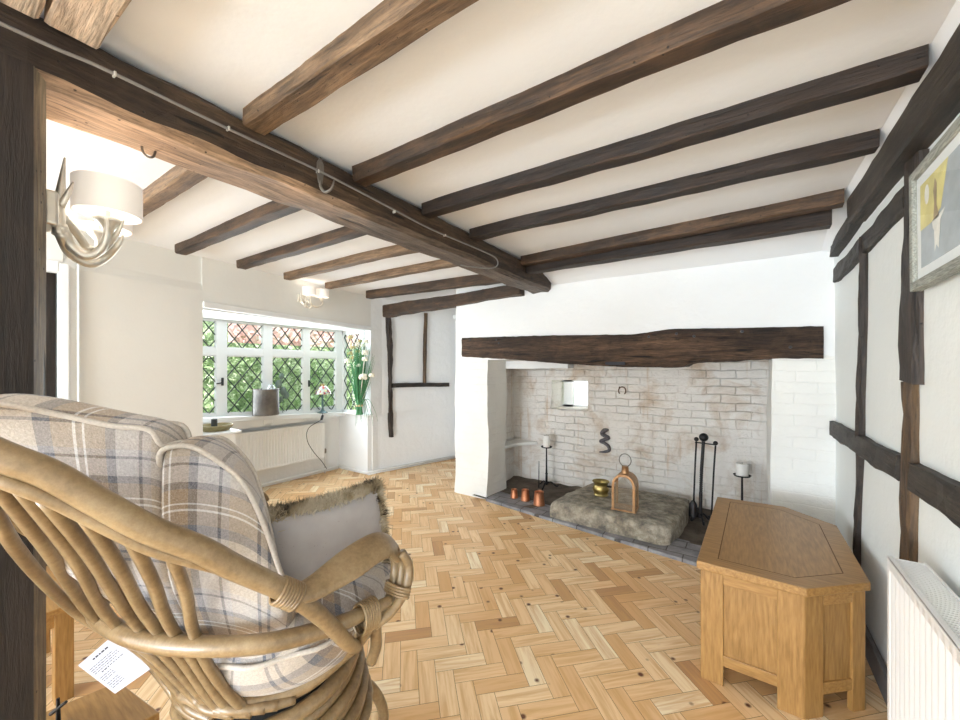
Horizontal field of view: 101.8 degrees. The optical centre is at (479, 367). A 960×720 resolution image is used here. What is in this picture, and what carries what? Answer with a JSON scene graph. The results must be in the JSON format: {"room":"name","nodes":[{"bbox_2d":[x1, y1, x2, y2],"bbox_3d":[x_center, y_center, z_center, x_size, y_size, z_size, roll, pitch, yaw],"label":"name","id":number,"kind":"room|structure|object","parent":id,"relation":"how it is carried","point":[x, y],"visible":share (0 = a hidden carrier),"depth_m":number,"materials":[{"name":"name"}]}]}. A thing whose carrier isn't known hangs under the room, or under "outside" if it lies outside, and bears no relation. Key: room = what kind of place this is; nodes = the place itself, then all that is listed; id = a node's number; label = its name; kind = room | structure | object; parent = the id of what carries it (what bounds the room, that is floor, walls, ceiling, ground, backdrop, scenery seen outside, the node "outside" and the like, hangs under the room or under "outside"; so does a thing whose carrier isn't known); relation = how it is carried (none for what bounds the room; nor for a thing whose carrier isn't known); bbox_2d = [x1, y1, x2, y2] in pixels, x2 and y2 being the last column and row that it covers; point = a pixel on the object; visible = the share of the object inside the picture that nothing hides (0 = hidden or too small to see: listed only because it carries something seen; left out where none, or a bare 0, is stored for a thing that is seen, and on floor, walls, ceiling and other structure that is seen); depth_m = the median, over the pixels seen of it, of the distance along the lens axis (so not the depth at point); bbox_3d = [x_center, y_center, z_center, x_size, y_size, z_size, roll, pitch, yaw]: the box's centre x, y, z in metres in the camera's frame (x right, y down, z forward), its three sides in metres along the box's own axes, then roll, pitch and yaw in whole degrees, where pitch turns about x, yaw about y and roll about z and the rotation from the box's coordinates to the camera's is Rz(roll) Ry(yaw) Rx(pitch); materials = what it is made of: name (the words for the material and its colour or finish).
{"room":"living room","nodes":[
{"label":"living room","id":0,"kind":"room"},
{"bbox_2d":[46,230,370,436],"bbox_3d":[-3.541,0.180,1.459,0.956,2.340,8.074,0,0,25],"label":"wall","id":1,"kind":"structure","parent":0,"point":[141,342],"depth_m":2.85,"materials":[{"name":"beige paint"}]},
{"bbox_2d":[46,259,79,565],"bbox_3d":[-2.842,0.335,2.073,0.170,2.030,0.991,0,0,34],"label":"door","id":2,"kind":"structure","parent":1,"relation":"in","point":[53,267],"depth_m":2.40,"materials":[{"name":"white paint"}]},
{"bbox_2d":[297,286,328,308],"bbox_3d":[-1.704,-0.719,4.006,0.200,0.236,0.277,0,0,26],"label":"wall light","id":3,"kind":"object","parent":1,"relation":"attached to","point":[306,291],"visible":1,"depth_m":3.95,"materials":[{"name":"beige metal"}]},
{"bbox_2d":[56,273,377,472],"bbox_3d":[-1.771,0.170,1.130,5.800,2.360,9.900,0,0,34],"label":"wall","id":4,"kind":"structure","parent":0,"point":[374,418],"depth_m":4.98,"materials":[{"name":"white paint"}]},
{"bbox_2d":[203,301,371,330],"bbox_3d":[-2.054,-0.502,4.188,0.918,0.070,1.943,0,0,34],"label":"trim","id":5,"kind":"structure","parent":4,"relation":"attached to","point":[211,310],"depth_m":3.88,"materials":[{"name":"white paint"}]},
{"bbox_2d":[261,455,454,485],"bbox_3d":[-1.642,1.318,5.033,2.941,0.060,0.515,0,0,-36],"label":"baseboard","id":6,"kind":"structure","parent":4,"relation":"attached to","point":[453,456],"depth_m":5.08,"materials":[{"name":"white paint"}]},
{"bbox_2d":[219,433,235,444],"bbox_3d":[-2.561,0.960,3.540,0.800,0.780,0.300,0,0,34],"label":"wall pier","id":7,"kind":"object","parent":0,"point":[232,437],"visible":0.06,"depth_m":3.40,"materials":[{"name":"beige paint"}]},
{"bbox_2d":[203,428,241,435],"bbox_3d":[-2.540,0.560,3.544,0.830,0.020,0.330,0,0,34],"label":"ledge","id":8,"kind":"object","parent":7,"relation":"on","point":[230,431],"visible":0.24,"depth_m":3.33,"materials":[{"name":"white paint"}]},
{"bbox_2d":[203,418,232,431],"bbox_3d":[-2.334,0.499,3.448,0.260,0.102,0.260,0,0,34],"label":"chamberstick","id":9,"kind":"object","parent":8,"relation":"on","point":[213,426],"visible":0.9,"depth_m":3.42,"materials":[{"name":"green ceramic"}]},
{"bbox_2d":[211,418,217,426],"bbox_3d":[-2.348,0.493,3.445,0.056,0.090,0.055,0,0,34],"label":"socket","id":10,"kind":"object","parent":9,"relation":"attached to","point":[213,421],"depth_m":3.43,"materials":[{"name":"black plastic"}]},
{"bbox_2d":[238,298,455,486],"bbox_3d":[-1.806,0.180,4.937,3.445,2.340,0.599,0,0,-38],"label":"wall","id":11,"kind":"structure","parent":0,"point":[423,417],"depth_m":5.25,"materials":[{"name":"white paint"}]},
{"bbox_2d":[236,422,325,472],"bbox_3d":[-2.295,1.019,4.551,0.057,0.662,1.139,0,0,34],"label":"radiator","id":12,"kind":"object","parent":11,"relation":"attached to","point":[269,448],"visible":0.9,"depth_m":4.52,"materials":[{"name":"metal"}]},
{"bbox_2d":[236,422,322,433],"bbox_3d":[-2.307,0.693,4.532,0.055,0.009,1.090,0,0,34],"label":"grille","id":13,"kind":"object","parent":12,"relation":"attached to","point":[269,430],"depth_m":4.52,"materials":[{"name":"metal"}]},
{"bbox_2d":[203,318,374,429],"bbox_3d":[-2.143,0.077,4.281,0.634,1.146,2.004,0,0,34],"label":"window","id":14,"kind":"structure","parent":11,"relation":"in","point":[220,351],"depth_m":4.41,"materials":[{"name":"white paint"}]},
{"bbox_2d":[252,388,278,415],"bbox_3d":[-2.360,0.373,4.296,0.266,0.285,0.266,0,0,34],"label":"tin canister","id":15,"kind":"object","parent":14,"relation":"on","point":[265,402],"visible":0.96,"depth_m":4.19,"materials":[{"name":"silver metal"}]},
{"bbox_2d":[275,373,288,412],"bbox_3d":[-2.276,0.286,4.484,0.042,0.459,0.161,0,0,34],"label":"leaf sprig","id":16,"kind":"object","parent":14,"relation":"on","point":[283,391],"visible":1,"depth_m":4.47,"materials":[{"name":"green plant"}]},
{"bbox_2d":[306,383,330,468],"bbox_3d":[-2.025,0.731,4.849,0.204,1.072,0.352,0,0,34],"label":"lamp","id":17,"kind":"object","parent":14,"relation":"on","point":[322,390],"visible":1,"depth_m":4.85,"materials":[{"name":"metal"}]},
{"bbox_2d":[344,335,377,422],"bbox_3d":[-1.459,0.142,4.784,0.380,1.101,0.510,0,0,-21],"label":"flowers","id":18,"kind":"object","parent":14,"relation":"on","point":[359,386],"visible":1,"depth_m":4.78,"materials":[{"name":"plant"}]},
{"bbox_2d":[385,317,393,436],"bbox_3d":[-1.184,0.100,5.110,0.098,1.622,0.108,0,0,34],"label":"post","id":19,"kind":"object","parent":11,"relation":"attached to","point":[387,320],"visible":0.94,"depth_m":5.09,"materials":[{"name":"brown wood"}]},
{"bbox_2d":[392,383,448,387],"bbox_3d":[-0.806,0.238,5.433,0.942,0.077,0.060,0,0,-44],"label":"beam","id":20,"kind":"structure","parent":11,"relation":"attached to","point":[394,385],"depth_m":5.37,"materials":[{"name":"brown wood"}]},
{"bbox_2d":[423,313,427,382],"bbox_3d":[-0.769,-0.280,5.470,0.051,0.981,0.063,0,0,34],"label":"post","id":21,"kind":"object","parent":11,"relation":"attached to","point":[425,314],"depth_m":5.45,"materials":[{"name":"brown wood"}]},
{"bbox_2d":[46,458,886,719],"bbox_3d":[-1.733,1.351,1.104,5.442,0.003,9.500,0,0,34],"label":"floor","id":22,"kind":"structure","parent":0,"point":[508,614],"depth_m":1.98,"materials":[{"name":"brown wood"}]},
{"bbox_2d":[0,51,45,719],"bbox_3d":[-1.249,0.315,0.903,0.280,2.070,0.306,0,0,34],"label":"post","id":23,"kind":"object","parent":22,"relation":"on","point":[22,87],"visible":0.6,"depth_m":0.91,"materials":[{"name":"brown wood"}]},
{"bbox_2d":[46,157,142,267],"bbox_3d":[-1.179,-0.432,1.181,0.326,0.278,0.235,0,0,34],"label":"wall light","id":24,"kind":"object","parent":23,"relation":"attached to","point":[107,207],"visible":0.98,"depth_m":1.11,"materials":[{"name":"white fabric"}]},
{"bbox_2d":[72,220,128,232],"bbox_3d":[-1.227,-0.464,1.261,0.148,0.003,0.148,0,0,34],"label":"diffuser","id":25,"kind":"object","parent":24,"relation":"attached to","point":[83,225],"depth_m":1.26,"materials":[{"name":"white glass"}]},
{"bbox_2d":[74,205,139,220],"bbox_3d":[-1.097,-0.464,1.150,0.148,0.003,0.148,0,0,34],"label":"diffuser","id":26,"kind":"object","parent":24,"relation":"attached to","point":[122,212],"depth_m":1.15,"materials":[{"name":"white glass"}]},
{"bbox_2d":[46,566,73,705],"bbox_3d":[-1.998,1.154,1.563,0.540,0.392,0.465,0,0,34],"label":"side table","id":27,"kind":"object","parent":22,"relation":"on","point":[61,624],"visible":0.4,"depth_m":1.57,"materials":[{"name":"brown wood"}]},
{"bbox_2d":[46,687,158,719],"bbox_3d":[-1.158,1.200,1.186,0.294,0.300,0.208,0,0,34],"label":"table","id":28,"kind":"object","parent":22,"relation":"on","point":[102,704],"visible":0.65,"depth_m":1.20,"materials":[{"name":"brown wood"}]},
{"bbox_2d":[48,697,67,719],"bbox_3d":[-1.249,1.015,1.154,0.053,0.071,0.012,0,0,3],"label":"twig","id":29,"kind":"object","parent":28,"relation":"on","point":[57,710],"visible":1,"depth_m":1.15,"materials":[{"name":"grey metal"}]},
{"bbox_2d":[0,394,413,719],"bbox_3d":[-0.623,0.690,0.957,0.792,1.321,0.978,0,0,25],"label":"rattan armchair","id":30,"kind":"object","parent":22,"relation":"on","point":[163,525],"visible":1,"depth_m":0.78,"materials":[{"name":"brown wicker"}]},
{"bbox_2d":[0,394,186,633],"bbox_3d":[-0.747,0.395,0.856,0.363,0.697,0.283,0,0,-22],"label":"cushion","id":31,"kind":"object","parent":30,"relation":"on","point":[118,450],"depth_m":0.73,"materials":[{"name":"fabric"}]},
{"bbox_2d":[78,640,149,692],"bbox_3d":[-0.865,0.681,0.912,0.178,0.183,0.031,0,0,0],"label":"paper sheet","id":32,"kind":"object","parent":30,"relation":"hanging from","point":[114,666],"visible":0.98,"depth_m":0.93,"materials":[{"name":"white paper"}]},
{"bbox_2d":[162,436,294,634],"bbox_3d":[-0.520,0.445,0.893,0.194,0.604,0.292,0,0,5],"label":"cushion","id":33,"kind":"object","parent":30,"relation":"on","point":[211,489],"depth_m":0.80,"materials":[{"name":"fabric"}]},
{"bbox_2d":[213,560,390,696],"bbox_3d":[-0.525,0.675,1.119,0.544,0.258,0.571,0,0,34],"label":"seat cushion","id":34,"kind":"object","parent":30,"relation":"on","point":[261,656],"depth_m":0.88,"materials":[{"name":"fabric"}]},
{"bbox_2d":[267,473,392,580],"bbox_3d":[-0.407,0.457,1.058,0.142,0.306,0.382,0,0,43],"label":"throw pillow","id":35,"kind":"object","parent":30,"relation":"on","point":[307,534],"visible":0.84,"depth_m":0.99,"materials":[{"name":"grey fabric"}]},
{"bbox_2d":[486,492,701,566],"bbox_3d":[1.128,1.342,3.176,2.697,0.036,0.438,0,0,39],"label":"kerb","id":36,"kind":"object","parent":22,"relation":"on","point":[681,550],"visible":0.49,"depth_m":3.06,"materials":[{"name":"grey stone"}]},
{"bbox_2d":[510,488,517,498],"bbox_3d":[0.349,1.280,3.982,0.078,0.085,0.078,0,0,34],"label":"copper mug","id":37,"kind":"object","parent":36,"relation":"on","point":[514,495],"visible":1,"depth_m":3.95,"materials":[{"name":"orange metal"}]},
{"bbox_2d":[521,489,529,501],"bbox_3d":[0.453,1.270,3.901,0.092,0.105,0.092,0,0,34],"label":"copper mug","id":38,"kind":"object","parent":36,"relation":"on","point":[525,497],"visible":1,"depth_m":3.87,"materials":[{"name":"orange metal"}]},
{"bbox_2d":[533,490,544,506],"bbox_3d":[0.571,1.260,3.773,0.112,0.125,0.112,0,0,34],"label":"copper mug","id":39,"kind":"object","parent":36,"relation":"on","point":[539,501],"visible":1,"depth_m":3.73,"materials":[{"name":"orange metal"}]},
{"bbox_2d":[454,354,835,524],"bbox_3d":[1.137,0.621,3.518,3.172,1.473,0.394,0,0,34],"label":"piers","id":40,"kind":"object","parent":22,"relation":"on","point":[801,398],"visible":0.63,"depth_m":2.68,"materials":[{"name":"paint"}]},
{"bbox_2d":[461,326,823,367],"bbox_3d":[1.122,-0.162,3.502,2.924,0.321,0.414,0,0,34],"label":"lintel","id":41,"kind":"object","parent":40,"relation":"on","point":[668,348],"visible":0.96,"depth_m":3.07,"materials":[{"name":"brown wood"}]},
{"bbox_2d":[697,497,870,719],"bbox_3d":[1.473,1.094,1.965,0.584,0.512,1.065,0,0,34],"label":"base cabinet","id":42,"kind":"object","parent":22,"relation":"on","point":[783,590],"visible":1,"depth_m":1.60,"materials":[{"name":"brown wood"}]},
{"bbox_2d":[40,0,959,308],"bbox_3d":[-1.729,-0.860,1.102,5.700,0.260,9.900,0,0,34],"label":"ceiling","id":43,"kind":"structure","parent":0,"point":[227,54],"depth_m":1.34,"materials":[{"name":"paint"}]},
{"bbox_2d":[0,0,45,18],"bbox_3d":[-0.327,-0.870,0.383,1.820,0.088,0.112,0,0,34],"label":"joist","id":44,"kind":"object","parent":43,"relation":"attached to","point":[32,8],"visible":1,"depth_m":0.90,"materials":[{"name":"brown wood"}]},
{"bbox_2d":[44,0,131,48],"bbox_3d":[-0.268,-0.870,0.471,1.820,0.090,0.114,0,0,34],"label":"joist","id":45,"kind":"object","parent":43,"relation":"attached to","point":[89,22],"visible":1,"depth_m":0.92,"materials":[{"name":"brown wood"}]},
{"bbox_2d":[143,166,206,216],"bbox_3d":[-1.700,-0.872,2.006,1.740,0.093,0.084,0,0,34],"label":"joist","id":46,"kind":"object","parent":43,"relation":"attached to","point":[177,180],"visible":0.35,"depth_m":1.81,"materials":[{"name":"brown wood"}]},
{"bbox_2d":[175,201,302,254],"bbox_3d":[-1.462,-0.873,2.361,1.740,0.093,0.088,0,0,34],"label":"joist","id":47,"kind":"object","parent":43,"relation":"attached to","point":[268,212],"visible":0.68,"depth_m":2.32,"materials":[{"name":"brown wood"}]},
{"bbox_2d":[0,2,550,293],"bbox_3d":[-1.635,-0.799,0.327,0.304,0.203,8.121,0,0,34],"label":"beam","id":48,"kind":"structure","parent":43,"relation":"attached to","point":[80,95],"depth_m":1.32,"materials":[{"name":"brown wood"}]},
{"bbox_2d":[141,146,155,158],"bbox_3d":[-1.076,-0.709,1.267,0.007,0.053,0.041,0,0,34],"label":"hook","id":49,"kind":"object","parent":48,"relation":"attached to","point":[142,150],"visible":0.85,"depth_m":1.27,"materials":[{"name":"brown metal"}]},
{"bbox_2d":[0,21,497,268],"bbox_3d":[-0.735,-0.741,1.555,0.167,0.098,2.965,0,0,33],"label":"cable","id":50,"kind":"object","parent":48,"relation":"attached to","point":[114,73],"visible":1,"depth_m":1.20,"materials":[{"name":"white plastic"}]},
{"bbox_2d":[316,157,334,193],"bbox_3d":[-0.616,-0.772,1.564,0.073,0.146,0.029,0,0,-3],"label":"iron hook","id":51,"kind":"object","parent":48,"relation":"attached to","point":[319,165],"visible":1,"depth_m":1.56,"materials":[{"name":"grey metal"}]},
{"bbox_2d":[236,226,365,269],"bbox_3d":[-1.244,-0.873,2.756,1.820,0.095,0.088,0,0,34],"label":"joist","id":52,"kind":"object","parent":43,"relation":"attached to","point":[342,234],"visible":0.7,"depth_m":2.73,"materials":[{"name":"brown wood"}]},
{"bbox_2d":[283,245,418,279],"bbox_3d":[-1.027,-0.871,3.142,1.890,0.096,0.090,0,0,34],"label":"joist","id":53,"kind":"object","parent":43,"relation":"attached to","point":[394,250],"visible":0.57,"depth_m":3.11,"materials":[{"name":"brown wood"}]},
{"bbox_2d":[242,0,478,135],"bbox_3d":[-0.025,-0.870,0.854,1.845,0.086,0.088,0,0,34],"label":"joist","id":54,"kind":"object","parent":43,"relation":"attached to","point":[391,26],"visible":0.94,"depth_m":1.05,"materials":[{"name":"brown wood"}]},
{"bbox_2d":[325,259,456,288],"bbox_3d":[-0.786,-0.872,3.545,1.940,0.094,0.088,0,0,34],"label":"joist","id":55,"kind":"object","parent":43,"relation":"attached to","point":[436,264],"visible":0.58,"depth_m":3.52,"materials":[{"name":"brown wood"}]},
{"bbox_2d":[366,274,500,298],"bbox_3d":[-0.449,-0.854,4.012,1.982,0.127,0.100,0,0,32],"label":"joist","id":56,"kind":"object","parent":43,"relation":"attached to","point":[471,280],"visible":0.65,"depth_m":3.99,"materials":[{"name":"brown wood"}]},
{"bbox_2d":[352,0,850,186],"bbox_3d":[0.228,-0.869,1.239,1.854,0.092,0.088,0,0,34],"label":"joist","id":57,"kind":"object","parent":43,"relation":"attached to","point":[721,24],"visible":0.88,"depth_m":1.12,"materials":[{"name":"brown wood"}]},
{"bbox_2d":[469,128,879,241],"bbox_3d":[0.729,-0.869,2.002,1.874,0.089,0.089,0,0,34],"label":"joist","id":58,"kind":"object","parent":43,"relation":"attached to","point":[865,143],"visible":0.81,"depth_m":1.78,"materials":[{"name":"brown wood"}]},
{"bbox_2d":[421,44,928,218],"bbox_3d":[0.478,-0.868,1.620,1.864,0.090,0.088,0,0,34],"label":"joist","id":59,"kind":"object","parent":43,"relation":"attached to","point":[905,68],"visible":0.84,"depth_m":1.36,"materials":[{"name":"brown wood"}]},
{"bbox_2d":[526,209,831,274],"bbox_3d":[1.152,-0.832,2.665,1.862,0.135,0.112,0,0,36],"label":"joist","id":60,"kind":"object","parent":43,"relation":"attached to","point":[821,220],"visible":0.58,"depth_m":2.42,"materials":[{"name":"brown wood"}]},
{"bbox_2d":[521,188,844,265],"bbox_3d":[1.093,-0.860,2.553,1.889,0.083,0.100,0,0,38],"label":"joist","id":61,"kind":"object","parent":43,"relation":"attached to","point":[834,199],"visible":0.98,"depth_m":2.34,"materials":[{"name":"brown wood"}]},
{"bbox_2d":[474,476,710,544],"bbox_3d":[1.365,1.341,3.673,2.830,0.119,0.980,0,0,34],"label":"floor","id":62,"kind":"structure","parent":0,"point":[694,532],"depth_m":4.09,"materials":[{"name":"black stone"}]},
{"bbox_2d":[539,445,558,489],"bbox_3d":[0.717,1.094,4.303,0.240,0.450,0.219,0,0,34],"label":"candle stand","id":63,"kind":"object","parent":62,"relation":"on","point":[546,473],"visible":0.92,"depth_m":4.32,"materials":[{"name":"metal"}]},
{"bbox_2d":[543,434,549,446],"bbox_3d":[0.737,0.806,4.324,0.072,0.140,0.072,0,0,34],"label":"pillar candle","id":64,"kind":"object","parent":63,"relation":"on","point":[546,438],"visible":0.88,"depth_m":4.29,"materials":[{"name":"white wax"}]},
{"bbox_2d":[550,483,688,545],"bbox_3d":[1.256,1.250,3.487,1.037,0.155,0.867,0,0,34],"label":"hearth stone","id":65,"kind":"object","parent":62,"relation":"on","point":[660,519],"visible":0.87,"depth_m":3.24,"materials":[{"name":"grey stone"}]},
{"bbox_2d":[592,479,614,496],"bbox_3d":[1.144,1.111,3.592,0.218,0.134,0.156,0,0,34],"label":"brass pot","id":66,"kind":"object","parent":65,"relation":"on","point":[600,487],"visible":0.95,"depth_m":3.56,"materials":[{"name":"metal"}]},
{"bbox_2d":[611,453,638,513],"bbox_3d":[1.214,0.947,3.263,0.201,0.463,0.166,0,0,34],"label":"lantern","id":67,"kind":"object","parent":65,"relation":"on","point":[625,472],"visible":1,"depth_m":3.24,"materials":[{"name":"gold metal"}]},
{"bbox_2d":[689,433,717,525],"bbox_3d":[1.905,0.937,3.351,0.192,0.757,0.220,0,0,-27],"label":"tool","id":68,"kind":"object","parent":62,"relation":"on","point":[694,512],"visible":0.98,"depth_m":3.35,"materials":[{"name":"metal"}]},
{"bbox_2d":[733,473,750,499],"bbox_3d":[2.211,1.114,3.299,0.240,0.410,0.219,0,0,34],"label":"candle stand","id":69,"kind":"object","parent":62,"relation":"on","point":[734,474],"visible":0.21,"depth_m":3.31,"materials":[{"name":"metal"}]},
{"bbox_2d":[736,462,748,476],"bbox_3d":[2.231,0.859,3.320,0.092,0.115,0.092,0,0,34],"label":"pillar candle","id":70,"kind":"object","parent":69,"relation":"on","point":[742,469],"visible":1,"depth_m":3.29,"materials":[{"name":"white wax"}]},
{"bbox_2d":[505,360,768,509],"bbox_3d":[1.493,0.293,3.994,3.237,2.125,0.917,0,0,34],"label":"wall","id":71,"kind":"structure","parent":0,"point":[661,412],"depth_m":3.88,"materials":[{"name":"brick"}]},
{"bbox_2d":[505,439,536,448],"bbox_3d":[0.442,0.877,4.498,0.317,0.035,0.519,0,0,34],"label":"trim","id":72,"kind":"structure","parent":71,"relation":"attached to","point":[515,442],"depth_m":4.50,"materials":[{"name":"paint"}]},
{"bbox_2d":[505,361,573,368],"bbox_3d":[0.570,-0.348,4.219,0.864,0.712,0.176,0,0,34],"label":"trim","id":73,"kind":"structure","parent":71,"relation":"attached to","point":[509,364],"depth_m":4.13,"materials":[{"name":"white paint"}]},
{"bbox_2d":[562,380,587,407],"bbox_3d":[1.189,0.302,4.647,0.430,0.325,0.040,0,0,34],"label":"window","id":74,"kind":"structure","parent":71,"relation":"in","point":[568,384],"depth_m":4.69,"materials":[{"name":"white paint"}]},
{"bbox_2d":[599,428,610,452],"bbox_3d":[1.319,0.768,4.119,0.125,0.266,0.048,0,0,34],"label":"iron emblem","id":75,"kind":"object","parent":71,"relation":"attached to","point":[603,431],"visible":1,"depth_m":4.10,"materials":[{"name":"black metal"}]},
{"bbox_2d":[456,250,834,360],"bbox_3d":[1.144,-0.545,3.514,3.151,0.938,0.386,0,0,34],"label":"wall","id":76,"kind":"structure","parent":0,"point":[798,290],"depth_m":3.04,"materials":[{"name":"white paint"}]},
{"bbox_2d":[382,285,524,317],"bbox_3d":[-0.382,-0.718,4.318,1.954,0.172,0.137,0,0,36],"label":"beam","id":77,"kind":"structure","parent":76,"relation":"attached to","point":[500,292],"depth_m":4.22,"materials":[{"name":"brown wood"}]},
{"bbox_2d":[834,113,959,665],"bbox_3d":[0.450,0.180,-0.424,0.238,2.348,9.413,0,0,34],"label":"wall","id":78,"kind":"structure","parent":0,"point":[939,431],"depth_m":1.59,"materials":[{"name":"white paint"}]},
{"bbox_2d":[829,218,862,256],"bbox_3d":[1.991,-0.746,2.096,0.071,0.109,0.803,0,0,34],"label":"wall plate","id":79,"kind":"object","parent":78,"relation":"attached to","point":[847,231],"visible":0.51,"depth_m":2.16,"materials":[{"name":"brown wood"}]},
{"bbox_2d":[853,237,867,565],"bbox_3d":[1.893,0.300,1.940,0.047,1.864,0.194,0,0,34],"label":"timber beam","id":80,"kind":"structure","parent":78,"relation":"attached to","point":[861,371],"depth_m":1.91,"materials":[{"name":"brown wood"}]},
{"bbox_2d":[829,421,900,480],"bbox_3d":[1.915,0.380,1.978,0.047,0.118,1.302,0,0,34],"label":"timber beam","id":81,"kind":"structure","parent":78,"relation":"attached to","point":[884,459],"depth_m":1.73,"materials":[{"name":"brown wood"}]},
{"bbox_2d":[833,186,904,282],"bbox_3d":[1.867,-0.590,1.902,0.047,0.120,1.262,0,0,34],"label":"timber beam","id":82,"kind":"structure","parent":78,"relation":"attached to","point":[893,212],"depth_m":1.69,"materials":[{"name":"brown wood"}]},
{"bbox_2d":[865,623,886,705],"bbox_3d":[0.032,1.295,-0.829,0.022,0.110,8.060,0,0,34],"label":"baseboard","id":83,"kind":"structure","parent":78,"relation":"attached to","point":[878,667],"depth_m":1.68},
{"bbox_2d":[847,24,959,223],"bbox_3d":[-0.185,-0.772,-1.129,0.099,0.135,7.320,0,0,34],"label":"wall plate","id":84,"kind":"object","parent":78,"relation":"attached to","point":[935,104],"visible":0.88,"depth_m":1.21,"materials":[{"name":"brown wood"}]},
{"bbox_2d":[899,382,919,561],"bbox_3d":[1.510,0.475,1.368,0.046,0.853,0.121,0,0,34],"label":"timber beam","id":85,"kind":"structure","parent":78,"relation":"attached to","point":[910,394],"depth_m":1.34,"materials":[{"name":"brown wood"}]},
{"bbox_2d":[898,148,929,384],"bbox_3d":[1.488,-0.330,1.337,0.048,0.770,0.196,0,0,34],"label":"timber beam","id":86,"kind":"structure","parent":78,"relation":"attached to","point":[911,308],"depth_m":1.33,"materials":[{"name":"brown wood"}]},
{"bbox_2d":[887,555,959,719],"bbox_3d":[1.043,0.974,0.784,0.087,0.752,1.059,0,0,34],"label":"radiator","id":87,"kind":"object","parent":78,"relation":"attached to","point":[923,621],"visible":1,"depth_m":1.04,"materials":[{"name":"metal"}]},
{"bbox_2d":[887,555,959,648],"bbox_3d":[1.055,0.603,0.803,0.085,0.009,1.010,0,0,34],"label":"grille","id":88,"kind":"object","parent":87,"relation":"attached to","point":[908,572],"depth_m":1.04,"materials":[{"name":"metal"}]},
{"bbox_2d":[907,462,959,527],"bbox_3d":[0.686,0.372,0.141,0.050,0.116,3.000,0,0,34],"label":"timber beam","id":89,"kind":"structure","parent":78,"relation":"attached to","point":[942,492],"depth_m":1.15,"materials":[{"name":"brown wood"}]},
{"bbox_2d":[909,115,959,291],"bbox_3d":[1.214,-0.446,0.970,0.030,0.380,0.713,0,-2,34],"label":"framed picture","id":90,"kind":"object","parent":78,"relation":"attached to","point":[934,185],"visible":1,"depth_m":1.11,"materials":[{"name":"paint"}]},
{"bbox_2d":[920,144,959,267],"bbox_3d":[1.212,-0.446,0.974,0.006,0.271,0.584,0,0,34],"label":"artwork","id":91,"kind":"object","parent":90,"relation":"attached to","point":[940,184],"depth_m":1.09,"materials":[{"name":"paper"}]},
{"label":"outside","id":92,"kind":"structure","parent":0,"visible":0},
{"bbox_3d":[-2.347,1.575,2.782,25.000,0.050,30.000,0,0,34],"label":"lawn","id":93,"kind":"structure","parent":92,"visible":0},
{"bbox_2d":[203,321,355,412],"bbox_3d":[-4.193,0.092,10.034,1.294,2.826,16.129,0,0,34],"label":"hedge","id":94,"kind":"object","parent":93,"relation":"on","point":[234,377],"visible":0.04,"depth_m":9.02,"materials":[{"name":"green plant"}]},
{"bbox_2d":[228,323,359,348],"bbox_3d":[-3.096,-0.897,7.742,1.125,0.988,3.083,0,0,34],"label":"maple","id":95,"kind":"object","parent":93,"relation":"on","point":[234,329],"visible":0.06,"depth_m":7.20,"materials":[{"name":"red plant"}]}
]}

